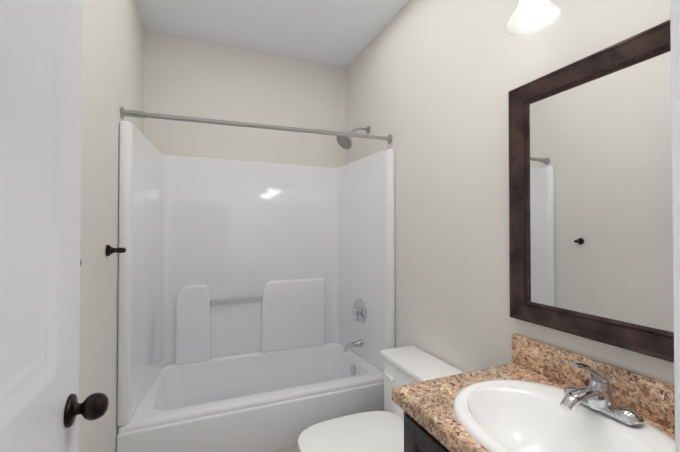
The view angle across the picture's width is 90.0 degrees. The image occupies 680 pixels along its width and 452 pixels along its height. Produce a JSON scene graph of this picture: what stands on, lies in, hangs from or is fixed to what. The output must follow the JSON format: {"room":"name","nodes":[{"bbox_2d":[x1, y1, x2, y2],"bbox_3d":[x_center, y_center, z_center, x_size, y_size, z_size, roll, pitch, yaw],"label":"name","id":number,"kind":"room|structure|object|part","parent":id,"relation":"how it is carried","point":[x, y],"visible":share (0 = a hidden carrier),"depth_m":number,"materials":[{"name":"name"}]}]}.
{"room":"bathroom","nodes":[
{"label":"bathroom","id":0,"kind":"room"},
{"bbox_2d":[0,0,108,451],"bbox_3d":[-0.480,0.345,0.454,0.153,2.028,0.800,0,-1,-23],"label":"door","id":1,"kind":"structure","parent":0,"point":[42,408],"depth_m":0.63,"materials":[{"name":"white paint"}]},
{"bbox_3d":[-0.606,0.412,0.757,0.153,0.068,0.068,0,-1,-23],"label":"knob","id":2,"kind":"part","parent":1,"relation":"part of","materials":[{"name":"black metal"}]},
{"bbox_2d":[79,0,143,451],"bbox_3d":[-0.618,-0.009,0.438,0.100,2.760,4.280,0,-1,-23],"label":"wall","id":3,"kind":"structure","parent":0,"point":[112,57],"depth_m":1.36,"materials":[{"name":"white paint"}]},
{"bbox_2d":[106,245,125,255],"bbox_3d":[-0.939,0.102,1.429,0.066,0.049,0.049,0,-1,-23],"label":"wall hook","id":4,"kind":"object","parent":3,"relation":"attached to","point":[110,250],"visible":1,"depth_m":1.42,"materials":[{"name":"black metal"}]},
{"bbox_2d":[121,107,391,142],"bbox_3d":[-0.371,-0.567,1.961,1.517,0.085,0.056,0,-1,-23],"label":"shower curtain rod","id":5,"kind":"object","parent":3,"relation":"attached to","point":[142,114],"visible":0.98,"depth_m":1.88,"materials":[{"name":"silver metal"}]},
{"bbox_2d":[144,29,345,167],"bbox_3d":[-0.671,0.017,2.679,1.524,2.760,0.100,0,-1,-23],"label":"wall","id":6,"kind":"structure","parent":0,"point":[189,77],"depth_m":2.60,"materials":[{"name":"white paint"}]},
{"bbox_2d":[137,0,408,68],"bbox_3d":[0.132,-1.410,0.766,1.724,0.050,4.280,0,-1,-23],"label":"ceiling","id":7,"kind":"structure","parent":0,"point":[340,33],"depth_m":2.30,"materials":[{"name":"white paint"}]},
{"bbox_2d":[346,0,673,384],"bbox_3d":[0.882,-0.002,1.062,0.100,2.760,4.280,0,-1,-23],"label":"wall","id":8,"kind":"structure","parent":0,"point":[430,84],"depth_m":1.65,"materials":[{"name":"white paint"}]},
{"bbox_2d":[337,126,369,148],"bbox_3d":[0.099,-0.656,2.497,0.246,0.188,0.136,0,-1,-23],"label":"shower head","id":9,"kind":"object","parent":8,"relation":"attached to","point":[344,142],"visible":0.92,"depth_m":2.48},
{"bbox_2d":[504,0,562,35],"bbox_3d":[0.744,-0.812,0.982,0.220,0.242,0.580,0,-1,-23],"label":"sconce","id":10,"kind":"object","parent":8,"relation":"attached to","point":[529,17],"visible":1,"depth_m":1.18,"materials":[{"name":"white glass"}]},
{"bbox_2d":[508,20,673,362],"bbox_3d":[0.831,-0.092,1.010,0.031,0.900,0.760,0,-1,-23],"label":"mirror","id":11,"kind":"object","parent":8,"relation":"attached to","point":[590,208],"visible":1,"depth_m":1.07,"materials":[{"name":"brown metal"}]},
{"bbox_3d":[0.132,1.399,0.734,1.724,0.050,4.280,0,-1,-23],"label":"floor","id":12,"kind":"structure","parent":0,"visible":0},
{"bbox_2d":[116,121,394,451],"bbox_3d":[-0.495,0.448,2.252,1.520,1.888,0.810,0,-1,-23],"label":"shower","id":13,"kind":"object","parent":12,"relation":"on","point":[256,306],"visible":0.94,"depth_m":2.40,"materials":[{"name":"white plastic"}]},
{"bbox_2d":[175,285,210,364],"bbox_3d":[-1.035,0.691,2.402,0.235,0.545,0.045,0,-1,-23],"label":"shelf","id":14,"kind":"object","parent":13,"relation":"attached to","point":[192,302],"depth_m":2.38,"materials":[{"name":"white plastic"}]},
{"bbox_2d":[261,278,324,352],"bbox_3d":[-0.361,0.695,2.682,0.515,0.545,0.045,0,-1,-23],"label":"shelf","id":15,"kind":"object","parent":13,"relation":"attached to","point":[292,309],"depth_m":2.65,"materials":[{"name":"white plastic"}]},
{"bbox_3d":[0.092,0.856,2.446,0.138,0.080,0.052,0,-1,-23],"label":"spout","id":16,"kind":"part","parent":13,"relation":"part of","materials":[{"name":"silver metal"}]},
{"bbox_2d":[298,345,463,451],"bbox_3d":[0.178,1.036,1.613,0.752,0.697,0.498,0,-1,-23],"label":"toilet","id":17,"kind":"object","parent":12,"relation":"on","point":[376,431],"visible":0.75,"depth_m":1.64,"materials":[{"name":"white ceramic"}]},
{"bbox_3d":[0.090,0.982,1.577,0.560,0.024,0.374,0,-1,-23],"label":"lid","id":18,"kind":"part","parent":17,"relation":"part of","materials":[{"name":"white plastic"}]},
{"bbox_3d":[0.260,0.791,1.806,0.024,0.036,0.090,0,-1,-23],"label":"handle","id":19,"kind":"part","parent":17,"relation":"part of","materials":[{"name":"white plastic"}]},
{"bbox_3d":[0.422,0.881,1.716,0.206,0.300,0.470,0,-1,-23],"label":"tank","id":20,"kind":"part","parent":17,"relation":"part of","materials":[{"name":"white ceramic"}]},
{"bbox_2d":[392,333,674,451],"bbox_3d":[0.576,0.873,0.892,0.582,1.006,0.760,0,-1,-23],"label":"bathroom vanity","id":21,"kind":"object","parent":12,"relation":"on","point":[536,396],"visible":1,"depth_m":1.00,"materials":[{"name":"brown wood"}]},
{"bbox_3d":[0.342,0.906,0.805,0.022,0.598,0.640,0,-1,-23],"label":"door","id":22,"kind":"part","parent":21,"relation":"part of","materials":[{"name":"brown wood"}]},
{"bbox_2d":[453,379,674,451],"bbox_3d":[0.574,0.590,0.894,0.480,0.144,0.550,0,-1,-23],"label":"sink","id":23,"kind":"object","parent":21,"relation":"in","point":[495,415],"depth_m":0.99,"materials":[{"name":"white ceramic"}]},
{"bbox_2d":[559,362,643,425],"bbox_3d":[0.681,0.447,0.941,0.188,0.153,0.199,0,-1,-23],"label":"faucet","id":24,"kind":"object","parent":21,"relation":"on","point":[594,403],"depth_m":0.93,"materials":[{"name":"silver metal"}]},
{"bbox_3d":[0.728,-0.009,0.457,0.649,2.760,0.120,0,-1,-23],"label":"wall","id":25,"kind":"structure","parent":0,"visible":0},
{"bbox_2d":[670,0,679,451],"bbox_3d":[0.416,0.313,0.397,0.060,2.115,0.015,0,-1,-23],"label":"door frame","id":26,"kind":"structure","parent":25,"relation":"attached to","point":[675,54],"depth_m":0.39,"materials":[{"name":"white paint"}]}
]}

